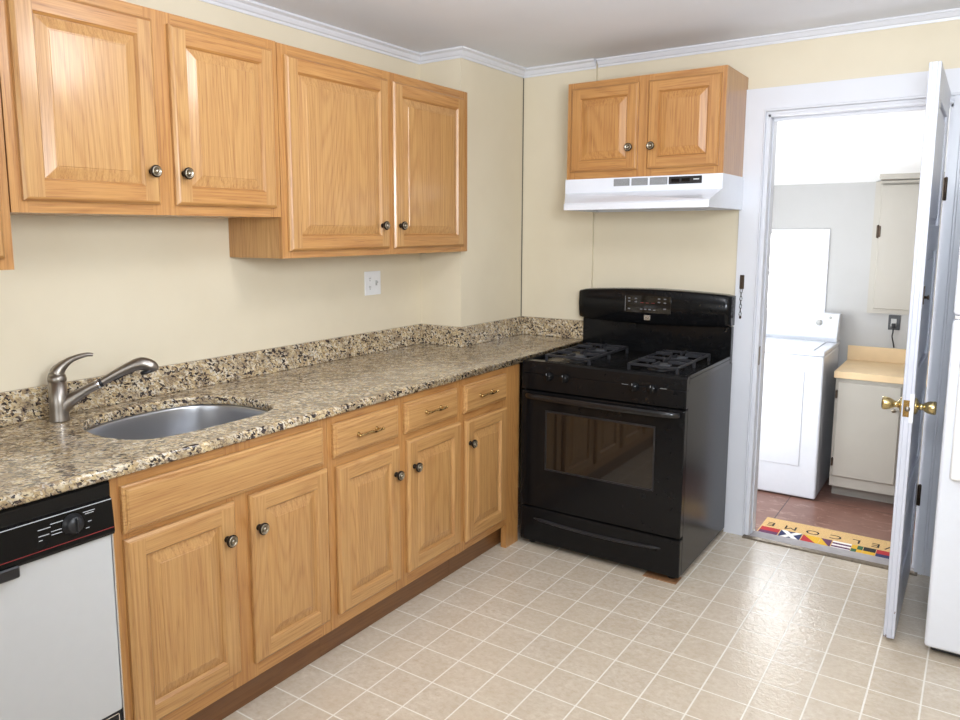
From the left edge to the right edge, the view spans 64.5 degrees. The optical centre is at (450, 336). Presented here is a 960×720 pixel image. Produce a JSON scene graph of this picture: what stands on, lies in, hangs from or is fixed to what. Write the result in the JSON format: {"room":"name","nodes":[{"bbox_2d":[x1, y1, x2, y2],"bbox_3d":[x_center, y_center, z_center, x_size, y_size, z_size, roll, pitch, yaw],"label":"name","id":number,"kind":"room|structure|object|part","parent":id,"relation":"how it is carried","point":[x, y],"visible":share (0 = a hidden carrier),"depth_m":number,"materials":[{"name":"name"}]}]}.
{"room":"kitchen","nodes":[
{"label":"kitchen","id":0,"kind":"room"},
{"bbox_2d":[0,0,420,391],"bbox_3d":[-1.299,-0.024,2.466,0.100,2.380,5.340,5,10,35],"label":"wall","id":1,"kind":"structure","parent":0,"point":[118,290],"depth_m":2.77,"materials":[{"name":"beige paint"}]},
{"bbox_2d":[0,95,13,269],"bbox_3d":[-1.482,-0.524,1.736,0.354,0.766,0.760,5,10,35],"label":"upper cabinet","id":2,"kind":"object","parent":1,"relation":"attached to","point":[6,247],"visible":1,"depth_m":1.99,"materials":[{"name":"brown wood"}]},
{"bbox_3d":[-1.268,-0.532,1.808,0.019,0.704,0.344,5,10,35],"label":"door","id":3,"kind":"part","parent":2,"relation":"part of","materials":[{"name":"brown wood"}]},
{"bbox_2d":[0,0,280,217],"bbox_3d":[-0.990,-0.695,2.419,0.354,0.615,0.943,5,10,35],"label":"upper cabinet","id":4,"kind":"object","parent":1,"relation":"attached to","point":[118,108],"visible":1,"depth_m":2.25,"materials":[{"name":"brown wood"}]},
{"bbox_3d":[-1.017,-0.657,2.152,0.019,0.549,0.412,5,10,35],"label":"door","id":5,"kind":"part","parent":4,"relation":"part of","materials":[{"name":"brown wood"}]},
{"bbox_3d":[-1.014,-0.657,2.150,0.010,0.425,0.288,5,10,35],"label":"raised panel","id":6,"kind":"part","parent":4,"relation":"part of","materials":[{"name":"brown wood"}]},
{"bbox_3d":[-0.895,-0.500,2.302,0.034,0.038,0.038,5,10,35],"label":"knob","id":7,"kind":"part","parent":4,"relation":"part of","materials":[{"name":"grey metal"}]},
{"bbox_3d":[-0.829,-0.513,2.395,0.034,0.038,0.038,5,10,35],"label":"knob","id":8,"kind":"part","parent":4,"relation":"part of","materials":[{"name":"grey metal"}]},
{"bbox_3d":[-0.746,-0.710,2.534,0.019,0.549,0.415,5,10,35],"label":"door","id":9,"kind":"part","parent":4,"relation":"part of","materials":[{"name":"brown wood"}]},
{"bbox_3d":[-0.743,-0.710,2.532,0.010,0.425,0.291,5,10,35],"label":"raised panel","id":10,"kind":"part","parent":4,"relation":"part of","materials":[{"name":"brown wood"}]},
{"bbox_2d":[228,42,466,258],"bbox_3d":[-0.367,-0.742,3.307,0.354,0.763,1.216,5,10,35],"label":"upper cabinet","id":11,"kind":"object","parent":1,"relation":"attached to","point":[373,161],"visible":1,"depth_m":3.07,"materials":[{"name":"brown wood"}]},
{"bbox_3d":[-0.428,-0.693,2.993,0.019,0.701,0.571,5,10,35],"label":"door","id":12,"kind":"part","parent":11,"relation":"part of","materials":[{"name":"brown wood"}]},
{"bbox_3d":[-0.424,-0.693,2.991,0.010,0.577,0.447,5,10,35],"label":"raised panel","id":13,"kind":"part","parent":11,"relation":"part of","materials":[{"name":"brown wood"}]},
{"bbox_3d":[-0.273,-0.466,3.199,0.034,0.038,0.038,5,10,35],"label":"knob","id":14,"kind":"part","parent":11,"relation":"part of","materials":[{"name":"grey metal"}]},
{"bbox_3d":[-0.204,-0.480,3.296,0.034,0.038,0.038,5,10,35],"label":"knob","id":15,"kind":"part","parent":11,"relation":"part of","materials":[{"name":"grey metal"}]},
{"bbox_3d":[-0.090,-0.759,3.469,0.019,0.701,0.531,5,10,35],"label":"door","id":16,"kind":"part","parent":11,"relation":"part of","materials":[{"name":"brown wood"}]},
{"bbox_3d":[-0.087,-0.759,3.466,0.010,0.577,0.407,5,10,35],"label":"raised panel","id":17,"kind":"part","parent":11,"relation":"part of","materials":[{"name":"brown wood"}]},
{"bbox_2d":[364,271,380,295],"bbox_3d":[-0.372,-0.257,3.665,0.014,0.114,0.115,5,10,35],"label":"outlet","id":18,"kind":"object","parent":1,"relation":"attached to","point":[372,280],"visible":1,"depth_m":3.66,"materials":[{"name":"white plastic"}]},
{"bbox_2d":[368,276,371,289],"bbox_3d":[-0.387,-0.254,3.645,0.003,0.066,0.024,5,10,35],"label":"receptacle","id":19,"kind":"object","parent":18,"relation":"attached to","point":[369,277],"depth_m":3.65,"materials":[{"name":"white plastic"}]},
{"bbox_2d":[199,0,595,77],"bbox_3d":[-1.230,-1.168,2.216,0.609,0.045,5.245,7,11,42],"label":"trim","id":20,"kind":"structure","parent":1,"relation":"attached to","point":[249,7],"depth_m":3.60,"materials":[{"name":"white paint"}]},
{"bbox_2d":[419,58,522,487],"bbox_3d":[0.125,-0.261,4.167,0.256,2.380,0.613,5,10,35],"label":"wall","id":21,"kind":"structure","parent":0,"point":[481,283],"depth_m":3.97,"materials":[{"name":"beige paint"}]},
{"bbox_2d":[0,316,582,426],"bbox_3d":[-0.995,0.162,2.732,0.572,0.102,4.449,7,11,43],"label":"backsplash","id":22,"kind":"structure","parent":21,"relation":"attached to","point":[32,403],"depth_m":3.13,"materials":[{"name":"stone"}]},
{"bbox_2d":[521,78,523,315],"bbox_3d":[0.404,-0.758,4.274,0.004,1.335,0.006,5,10,35],"label":"trim","id":23,"kind":"structure","parent":21,"relation":"attached to","point":[523,78],"depth_m":4.27,"materials":[{"name":"beige paint"}]},
{"bbox_2d":[222,487,959,719],"bbox_3d":[0.101,1.326,1.587,3.440,0.060,5.220,5,10,35],"label":"floor","id":24,"kind":"structure","parent":0,"point":[525,629],"depth_m":2.76,"materials":[{"name":"tile"}]},
{"bbox_2d":[0,480,124,719],"bbox_3d":[-1.274,0.800,1.897,0.657,0.862,0.604,5,10,35],"label":"dishwasher","id":25,"kind":"object","parent":24,"relation":"on","point":[60,647],"visible":0.99,"depth_m":1.83,"materials":[{"name":"grey plastic"}]},
{"bbox_3d":[-1.059,0.550,1.625,0.010,0.028,0.267,5,10,35],"label":"latch handle","id":26,"kind":"part","parent":25,"relation":"part of","materials":[{"name":"black plastic"}]},
{"bbox_3d":[-1.041,0.464,1.684,0.047,0.138,0.604,5,10,35],"label":"control panel","id":27,"kind":"part","parent":25,"relation":"part of","materials":[{"name":"black plastic"}]},
{"bbox_3d":[-1.048,1.091,1.774,0.028,0.158,0.600,5,10,35],"label":"kick plate","id":28,"kind":"part","parent":25,"relation":"part of","materials":[{"name":"black metal"}]},
{"bbox_3d":[-0.872,0.818,1.984,0.035,0.642,0.004,5,10,35],"label":"edge trim","id":29,"kind":"part","parent":25,"relation":"part of","materials":[{"name":"silver metal"}]},
{"bbox_2d":[108,418,330,719],"bbox_3d":[-0.881,0.730,2.467,0.697,0.885,0.776,5,10,35],"label":"base cabinet","id":30,"kind":"object","parent":24,"relation":"on","point":[222,562],"visible":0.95,"depth_m":2.23,"materials":[{"name":"brown wood"}]},
{"bbox_3d":[-0.740,0.775,2.141,0.019,0.540,0.352,5,10,35],"label":"door","id":31,"kind":"part","parent":30,"relation":"part of","materials":[{"name":"brown wood"}]},
{"bbox_3d":[-0.737,0.775,2.139,0.010,0.416,0.228,5,10,35],"label":"raised panel","id":32,"kind":"part","parent":30,"relation":"part of","materials":[{"name":"brown wood"}]},
{"bbox_3d":[-0.633,0.407,2.244,0.019,0.128,0.724,5,10,35],"label":"drawer","id":33,"kind":"part","parent":30,"relation":"part of","materials":[{"name":"brown wood"}]},
{"bbox_3d":[-0.639,0.595,2.214,0.034,0.038,0.038,5,10,35],"label":"knob","id":34,"kind":"part","parent":30,"relation":"part of","materials":[{"name":"grey metal"}]},
{"bbox_3d":[-0.571,0.584,2.310,0.034,0.038,0.038,5,10,35],"label":"knob","id":35,"kind":"part","parent":30,"relation":"part of","materials":[{"name":"grey metal"}]},
{"bbox_3d":[-0.510,0.732,2.464,0.019,0.544,0.329,5,10,35],"label":"door","id":36,"kind":"part","parent":30,"relation":"part of","materials":[{"name":"brown wood"}]},
{"bbox_2d":[0,316,582,509],"bbox_3d":[-0.795,0.203,2.547,0.668,0.134,4.399,5,10,35],"label":"countertop","id":37,"kind":"structure","parent":30,"relation":"on","point":[299,384],"depth_m":2.72,"materials":[{"name":"stone"}]},
{"bbox_2d":[47,352,158,422],"bbox_3d":[-1.096,0.152,2.410,0.325,0.210,0.059,-4,9,-23],"label":"faucet","id":38,"kind":"object","parent":37,"relation":"on","point":[61,402],"visible":1,"depth_m":2.36,"materials":[{"name":"silver metal"}]},
{"bbox_3d":[-1.180,0.096,2.356,0.132,0.084,0.055,-1,8,-10],"label":"lever handle","id":39,"kind":"part","parent":38,"relation":"part of","materials":[{"name":"silver metal"}]},
{"bbox_3d":[-1.173,0.193,2.386,0.134,0.103,0.050,-4,9,-27],"label":"spout","id":40,"kind":"part","parent":38,"relation":"part of","materials":[{"name":"silver metal"}]},
{"bbox_2d":[86,404,266,439],"bbox_3d":[-0.881,0.380,2.471,0.462,0.193,0.603,5,10,35],"label":"sink","id":41,"kind":"object","parent":37,"relation":"in","point":[184,419],"visible":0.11,"depth_m":2.67,"materials":[{"name":"metal"}]},
{"bbox_3d":[-0.507,0.732,2.462,0.010,0.420,0.205,5,10,35],"label":"raised panel","id":42,"kind":"part","parent":30,"relation":"part of","materials":[{"name":"brown wood"}]},
{"bbox_2d":[320,381,460,656],"bbox_3d":[-0.429,0.641,3.104,0.697,0.885,0.792,5,10,35],"label":"base cabinet","id":43,"kind":"object","parent":24,"relation":"on","point":[394,465],"visible":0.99,"depth_m":2.86,"materials":[{"name":"brown wood"}]},
{"bbox_3d":[-0.297,0.338,2.717,0.019,0.120,0.348,5,10,35],"label":"drawer","id":44,"kind":"part","parent":43,"relation":"part of","materials":[{"name":"brown wood"}]},
{"bbox_3d":[-0.292,0.694,2.773,0.019,0.537,0.340,5,10,35],"label":"door","id":45,"kind":"part","parent":43,"relation":"part of","materials":[{"name":"brown wood"}]},
{"bbox_3d":[-0.289,0.695,2.771,0.010,0.413,0.216,5,10,35],"label":"raised panel","id":46,"kind":"part","parent":43,"relation":"part of","materials":[{"name":"brown wood"}]},
{"bbox_3d":[-0.281,0.338,2.695,0.032,0.016,0.136,5,10,35],"label":"bar pull","id":47,"kind":"part","parent":43,"relation":"part of","materials":[{"name":"gold metal"}]},
{"bbox_3d":[-0.191,0.521,2.848,0.034,0.038,0.038,5,10,35],"label":"knob","id":48,"kind":"part","parent":43,"relation":"part of","materials":[{"name":"grey metal"}]},
{"bbox_3d":[-0.126,0.505,2.939,0.034,0.038,0.038,5,10,35],"label":"knob","id":49,"kind":"part","parent":43,"relation":"part of","materials":[{"name":"grey metal"}]},
{"bbox_3d":[-0.073,0.294,3.033,0.019,0.120,0.351,5,10,35],"label":"drawer","id":50,"kind":"part","parent":43,"relation":"part of","materials":[{"name":"brown wood"}]},
{"bbox_3d":[-0.062,0.645,3.096,0.019,0.534,0.360,5,10,35],"label":"door","id":51,"kind":"part","parent":43,"relation":"part of","materials":[{"name":"brown wood"}]},
{"bbox_3d":[-0.059,0.645,3.094,0.010,0.410,0.236,5,10,35],"label":"raised panel","id":52,"kind":"part","parent":43,"relation":"part of","materials":[{"name":"brown wood"}]},
{"bbox_3d":[-0.054,0.292,3.015,0.032,0.016,0.136,5,10,35],"label":"bar pull","id":53,"kind":"part","parent":43,"relation":"part of","materials":[{"name":"gold metal"}]},
{"bbox_2d":[449,364,518,574],"bbox_3d":[-0.057,0.568,3.629,0.697,0.885,0.500,5,10,35],"label":"base cabinet","id":54,"kind":"object","parent":24,"relation":"on","point":[489,402],"visible":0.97,"depth_m":3.42,"materials":[{"name":"brown wood"}]},
{"bbox_3d":[0.098,0.459,3.254,0.034,0.038,0.038,5,10,35],"label":"knob","id":55,"kind":"part","parent":54,"relation":"part of","materials":[{"name":"grey metal"}]},
{"bbox_3d":[0.157,0.249,3.357,0.019,0.120,0.345,5,10,35],"label":"drawer","id":56,"kind":"part","parent":54,"relation":"part of","materials":[{"name":"brown wood"}]},
{"bbox_3d":[0.162,0.611,3.413,0.019,0.542,0.336,5,10,35],"label":"door","id":57,"kind":"part","parent":54,"relation":"part of","materials":[{"name":"brown wood"}]},
{"bbox_3d":[0.165,0.611,3.411,0.010,0.418,0.212,5,10,35],"label":"raised panel","id":58,"kind":"part","parent":54,"relation":"part of","materials":[{"name":"brown wood"}]},
{"bbox_3d":[0.170,0.250,3.331,0.032,0.016,0.136,5,10,35],"label":"bar pull","id":59,"kind":"part","parent":54,"relation":"part of","materials":[{"name":"gold metal"}]},
{"bbox_2d":[520,288,735,578],"bbox_3d":[0.833,0.398,3.646,0.789,1.213,0.751,5,10,35],"label":"range","id":60,"kind":"object","parent":24,"relation":"on","point":[625,429],"visible":1,"depth_m":3.45,"materials":[{"name":"black metal"}]},
{"bbox_3d":[0.446,0.187,3.487,0.042,0.042,0.026,5,10,35],"label":"burner knob","id":61,"kind":"part","parent":60,"relation":"part of","materials":[{"name":"black plastic"}]},
{"bbox_3d":[0.512,0.194,3.441,0.042,0.042,0.026,5,10,35],"label":"burner knob","id":62,"kind":"part","parent":60,"relation":"part of","materials":[{"name":"black plastic"}]},
{"bbox_3d":[0.651,0.897,3.451,0.620,0.025,0.020,5,10,35],"label":"drawer pull","id":63,"kind":"part","parent":60,"relation":"part of","materials":[{"name":"black metal"}]},
{"bbox_3d":[0.665,0.920,3.468,0.776,0.168,0.038,5,10,35],"label":"storage drawer","id":64,"kind":"part","parent":60,"relation":"part of","materials":[{"name":"black metal"}]},
{"bbox_3d":[0.641,0.302,3.340,0.733,0.030,0.056,5,10,35],"label":"oven handle","id":65,"kind":"part","parent":60,"relation":"part of","materials":[{"name":"black metal"}]},
{"bbox_3d":[0.664,0.554,3.417,0.776,0.557,0.040,5,10,35],"label":"oven door","id":66,"kind":"part","parent":60,"relation":"part of","materials":[{"name":"black metal"}]},
{"bbox_3d":[0.666,0.206,3.372,0.778,0.134,0.036,5,10,35],"label":"panel","id":67,"kind":"part","parent":60,"relation":"part of","materials":[{"name":"black metal"}]},
{"bbox_2d":[527,343,729,383],"bbox_3d":[0.848,0.106,3.621,0.780,0.062,0.598,5,10,35],"label":"cooktop","id":68,"kind":"object","parent":60,"relation":"in","point":[699,363],"depth_m":3.60,"materials":[{"name":"metal"}]},
{"bbox_3d":[0.781,0.219,3.253,0.042,0.042,0.026,5,10,35],"label":"burner knob","id":69,"kind":"part","parent":60,"relation":"part of","materials":[{"name":"black plastic"}]},
{"bbox_3d":[0.987,-0.160,3.809,0.240,0.087,0.007,5,10,35],"label":"clock panel","id":70,"kind":"part","parent":60,"relation":"part of","materials":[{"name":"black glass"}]},
{"bbox_3d":[0.847,0.225,3.207,0.042,0.042,0.026,5,10,35],"label":"burner knob","id":71,"kind":"part","parent":60,"relation":"part of","materials":[{"name":"black plastic"}]},
{"bbox_2d":[642,570,680,584],"bbox_3d":[0.926,1.052,3.329,0.148,0.004,0.078,5,10,35],"label":"wood shim","id":72,"kind":"object","parent":24,"relation":"on","point":[649,574],"visible":0.76,"depth_m":3.32,"materials":[{"name":"brown wood"}]},
{"bbox_2d":[924,244,959,656],"bbox_3d":[2.183,0.288,2.645,0.759,1.700,0.716,5,10,35],"label":"refrigerator","id":73,"kind":"object","parent":24,"relation":"on","point":[942,629],"visible":1,"depth_m":2.62,"materials":[{"name":"white metal"}]},
{"bbox_3d":[1.717,0.227,2.542,0.043,0.530,0.028,5,10,35],"label":"door handle","id":74,"kind":"part","parent":73,"relation":"part of","materials":[{"name":"white plastic"}]},
{"bbox_3d":[2.011,-0.282,2.322,0.759,0.478,0.068,5,10,35],"label":"freezer door","id":75,"kind":"part","parent":73,"relation":"part of","materials":[{"name":"white metal"}]},
{"bbox_2d":[252,0,959,67],"bbox_3d":[0.102,-1.102,1.260,3.600,0.080,5.440,5,10,35],"label":"ceiling","id":76,"kind":"structure","parent":0,"point":[524,33],"depth_m":3.18,"materials":[{"name":"paint"}]},
{"bbox_2d":[519,19,959,529],"bbox_3d":[1.636,-0.182,3.570,3.420,2.380,0.140,5,10,35],"label":"wall","id":77,"kind":"structure","parent":0,"point":[565,253],"depth_m":3.90,"materials":[{"name":"beige paint"}]},
{"bbox_2d":[564,173,743,211],"bbox_3d":[0.927,-0.675,3.603,0.757,0.150,0.546,5,10,35],"label":"range hood","id":78,"kind":"object","parent":77,"relation":"attached to","point":[712,191],"visible":1,"depth_m":3.47,"materials":[{"name":"white metal"}]},
{"bbox_2d":[614,178,629,185],"bbox_3d":[0.804,-0.723,3.571,0.078,0.033,0.004,5,10,35],"label":"vent grille","id":79,"kind":"object","parent":78,"relation":"attached to","point":[617,181],"depth_m":3.57,"materials":[{"name":"grey metal"}]},
{"bbox_2d":[631,178,647,185],"bbox_3d":[0.876,-0.716,3.521,0.078,0.033,0.004,5,10,35],"label":"vent grille","id":80,"kind":"object","parent":78,"relation":"attached to","point":[634,181],"depth_m":3.52,"materials":[{"name":"grey metal"}]},
{"bbox_2d":[650,177,666,184],"bbox_3d":[0.949,-0.709,3.470,0.082,0.033,0.004,5,10,35],"label":"vent grille","id":81,"kind":"object","parent":78,"relation":"attached to","point":[653,180],"depth_m":3.47,"materials":[{"name":"grey metal"}]},
{"bbox_2d":[671,178,689,181],"bbox_3d":[1.032,-0.701,3.410,0.084,0.015,0.003,5,10,35],"label":"rocker switch","id":82,"kind":"object","parent":78,"relation":"attached to","point":[672,179],"depth_m":3.41,"materials":[{"name":"black plastic"}]},
{"bbox_3d":[1.050,-0.700,3.401,0.149,0.033,0.002,5,10,35],"label":"switch panel","id":83,"kind":"part","parent":78,"relation":"part of","materials":[{"name":"black plastic"}]},
{"bbox_2d":[567,65,748,179],"bbox_3d":[0.966,-0.985,3.625,0.754,0.456,0.398,5,10,35],"label":"upper cabinet","id":84,"kind":"object","parent":77,"relation":"attached to","point":[691,121],"visible":0.99,"depth_m":3.46,"materials":[{"name":"brown wood"}]},
{"bbox_3d":[0.724,-0.983,3.600,0.223,0.277,0.010,5,10,35],"label":"raised panel","id":85,"kind":"part","parent":84,"relation":"part of","materials":[{"name":"brown wood"}]},
{"bbox_3d":[0.726,-0.984,3.603,0.339,0.393,0.019,5,10,35],"label":"door","id":86,"kind":"part","parent":84,"relation":"part of","materials":[{"name":"brown wood"}]},
{"bbox_3d":[0.824,-0.874,3.517,0.038,0.038,0.034,5,10,35],"label":"knob","id":87,"kind":"part","parent":84,"relation":"part of","materials":[{"name":"grey metal"}]},
{"bbox_3d":[0.910,-0.866,3.456,0.038,0.038,0.034,5,10,35],"label":"knob","id":88,"kind":"part","parent":84,"relation":"part of","materials":[{"name":"grey metal"}]},
{"bbox_3d":[1.034,-0.954,3.385,0.209,0.277,0.010,5,10,35],"label":"raised panel","id":89,"kind":"part","parent":84,"relation":"part of","materials":[{"name":"brown wood"}]},
{"bbox_3d":[1.036,-0.955,3.388,0.325,0.393,0.019,5,10,35],"label":"door","id":90,"kind":"part","parent":84,"relation":"part of","materials":[{"name":"brown wood"}]},
{"bbox_2d":[739,275,744,318],"bbox_3d":[1.394,-0.189,3.646,0.020,0.210,0.012,5,10,35],"label":"chain","id":91,"kind":"object","parent":77,"relation":"hanging from","point":[741,286],"visible":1,"depth_m":3.64,"materials":[{"name":"metal"}]},
{"bbox_3d":[1.393,-0.163,3.650,0.010,0.135,0.011,-2,8,-15],"label":"chain","id":92,"kind":"part","parent":91,"relation":"part of","materials":[{"name":"metal"}]},
{"bbox_2d":[596,8,959,67],"bbox_3d":[0.379,-1.017,1.064,2.709,0.037,5.220,5,10,35],"label":"trim","id":93,"kind":"structure","parent":77,"relation":"attached to","point":[948,14],"depth_m":3.41,"materials":[{"name":"white paint"}]},
{"bbox_2d":[742,530,916,575],"bbox_3d":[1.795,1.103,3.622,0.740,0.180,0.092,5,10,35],"label":"trim","id":94,"kind":"structure","parent":77,"relation":"attached to","point":[852,554],"depth_m":3.62,"materials":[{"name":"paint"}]},
{"bbox_2d":[723,68,959,576],"bbox_3d":[1.804,-0.052,3.467,0.957,2.150,0.148,5,10,35],"label":"door frame","id":95,"kind":"structure","parent":77,"relation":"attached to","point":[906,92],"depth_m":3.47,"materials":[{"name":"white paint"}]},
{"bbox_3d":[1.489,0.093,3.665,0.002,0.090,0.028,5,10,35],"label":"strike plate","id":96,"kind":"part","parent":95,"relation":"part of","materials":[{"name":"silver metal"}]},
{"bbox_2d":[881,61,950,638],"bbox_3d":[1.815,0.060,2.947,0.168,2.042,0.726,5,10,35],"label":"door","id":97,"kind":"structure","parent":77,"relation":"in","point":[912,406],"depth_m":2.73,"materials":[{"name":"paint"}]},
{"bbox_3d":[1.606,0.244,2.762,0.066,0.062,0.062,5,10,35],"label":"knob","id":98,"kind":"part","parent":97,"relation":"part of","materials":[{"name":"gold metal"}]},
{"bbox_3d":[1.612,0.255,2.683,0.026,0.060,0.002,5,10,35],"label":"latch plate","id":99,"kind":"part","parent":97,"relation":"part of","materials":[{"name":"gold metal"}]},
{"bbox_3d":[1.622,0.254,2.675,0.014,0.105,0.003,5,10,35],"label":"repair plate","id":100,"kind":"part","parent":97,"relation":"part of","materials":[{"name":"white paint"}]},
{"bbox_3d":[1.815,0.015,2.941,0.028,1.682,0.436,5,10,35],"label":"raised panel","id":101,"kind":"part","parent":97,"relation":"part of","materials":[{"name":"paint"}]},
{"bbox_3d":[1.690,0.252,2.704,0.066,0.062,0.062,5,10,35],"label":"knob","id":102,"kind":"part","parent":97,"relation":"part of","materials":[{"name":"gold metal"}]},
{"bbox_2d":[754,122,777,529],"bbox_3d":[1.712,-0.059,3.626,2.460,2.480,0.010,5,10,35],"label":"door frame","id":103,"kind":"structure","parent":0,"point":[777,122],"depth_m":3.74,"materials":[{"name":"paint"}]},
{"bbox_2d":[755,478,915,563],"bbox_3d":[2.207,1.098,4.494,2.300,0.050,1.795,5,10,35],"label":"floor","id":104,"kind":"structure","parent":0,"point":[828,510],"depth_m":4.58,"materials":[{"name":"red tile"}]},
{"bbox_2d":[757,309,841,498],"bbox_3d":[2.170,0.414,5.117,0.686,1.135,0.593,5,10,35],"label":"washing machine","id":105,"kind":"object","parent":104,"relation":"on","point":[802,347],"visible":0.66,"depth_m":4.83,"materials":[{"name":"white metal"}]},
{"bbox_3d":[1.980,0.497,4.902,0.525,0.610,0.004,5,10,35],"label":"panel","id":106,"kind":"part","parent":105,"relation":"part of","materials":[{"name":"white metal"}]},
{"bbox_3d":[2.135,0.040,5.015,0.560,0.008,0.420,5,10,35],"label":"lid","id":107,"kind":"part","parent":105,"relation":"part of","materials":[{"name":"white metal"}]},
{"bbox_2d":[757,517,912,558],"bbox_3d":[2.042,1.121,4.090,0.737,0.015,0.435,5,10,35],"label":"door mat","id":108,"kind":"object","parent":104,"relation":"on","point":[827,537],"visible":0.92,"depth_m":4.17,"materials":[{"name":"multicoloured fabric"}]},
{"bbox_2d":[829,378,926,506],"bbox_3d":[2.848,0.647,4.710,0.808,0.782,0.529,5,10,35],"label":"laundry cabinet","id":109,"kind":"object","parent":104,"relation":"on","point":[865,435],"visible":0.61,"depth_m":4.64,"materials":[{"name":"grey paint"}]},
{"bbox_3d":[2.533,0.587,4.636,0.338,0.598,0.018,5,10,35],"label":"door","id":110,"kind":"part","parent":109,"relation":"part of","materials":[{"name":"grey paint"}]},
{"bbox_2d":[834,345,929,386],"bbox_3d":[2.868,0.189,4.651,0.857,0.140,0.531,5,10,35],"label":"countertop","id":111,"kind":"structure","parent":109,"relation":"on","point":[865,363],"depth_m":4.87,"materials":[{"name":"laminate"}]},
{"bbox_3d":[2.853,0.617,4.413,0.345,0.598,0.018,5,10,35],"label":"door","id":112,"kind":"part","parent":109,"relation":"part of","materials":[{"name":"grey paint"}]},
{"bbox_2d":[772,182,932,367],"bbox_3d":[2.732,-0.209,5.071,2.300,2.380,0.080,5,10,35],"label":"wall","id":113,"kind":"structure","parent":0,"point":[847,209],"depth_m":5.06,"materials":[{"name":"paint"}]},
{"bbox_2d":[767,229,830,311],"bbox_3d":[2.310,-0.440,5.313,0.598,0.613,0.062,5,10,35],"label":"window","id":114,"kind":"structure","parent":113,"relation":"in","point":[799,258],"depth_m":5.25,"materials":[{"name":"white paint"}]},
{"bbox_2d":[847,345,929,365],"bbox_3d":[3.015,0.139,4.855,0.857,0.096,0.020,5,10,35],"label":"backsplash","id":115,"kind":"structure","parent":113,"relation":"attached to","point":[862,353],"depth_m":4.99,"materials":[{"name":"laminate"}]},
{"bbox_2d":[888,315,900,329],"bbox_3d":[2.878,-0.089,4.930,0.067,0.096,0.008,5,10,35],"label":"outlet","id":116,"kind":"object","parent":113,"relation":"attached to","point":[895,319],"visible":1,"depth_m":4.93,"materials":[{"name":"grey plastic"}]},
{"bbox_2d":[891,323,895,347],"bbox_3d":[2.868,-0.004,4.928,0.027,0.159,0.027,5,10,35],"label":"power cord","id":117,"kind":"object","parent":116,"relation":"hanging from","point":[893,325],"visible":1,"depth_m":4.92,"materials":[{"name":"grey plastic"}]},
{"bbox_3d":[2.872,0.011,4.931,0.026,0.129,0.012,-3,8,-18],"label":"cord","id":118,"kind":"part","parent":117,"relation":"part of","materials":[{"name":"black rubber"}]},
{"bbox_2d":[867,179,943,315],"bbox_3d":[3.017,-0.549,4.732,0.700,0.848,0.064,5,10,35],"label":"wall cabinet","id":119,"kind":"object","parent":113,"relation":"attached to","point":[896,201],"visible":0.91,"depth_m":4.84,"materials":[{"name":"grey paint"}]},
{"bbox_3d":[3.015,-0.957,4.655,0.678,0.018,0.030,5,10,35],"label":"cornice","id":120,"kind":"part","parent":119,"relation":"part of","materials":[{"name":"grey paint"}]},
{"bbox_2d":[880,172,944,179],"bbox_3d":[3.043,-0.989,4.594,0.768,0.056,0.159,5,10,35],"label":"trim","id":121,"kind":"structure","parent":113,"relation":"attached to","point":[901,176],"depth_m":4.69,"materials":[{"name":"grey paint"}]},
{"bbox_2d":[774,110,949,184],"bbox_3d":[2.242,-1.121,4.244,2.300,0.486,1.860,5,10,35],"label":"ceiling","id":122,"kind":"structure","parent":0,"point":[861,148],"depth_m":4.38,"materials":[{"name":"paint"}]}
]}

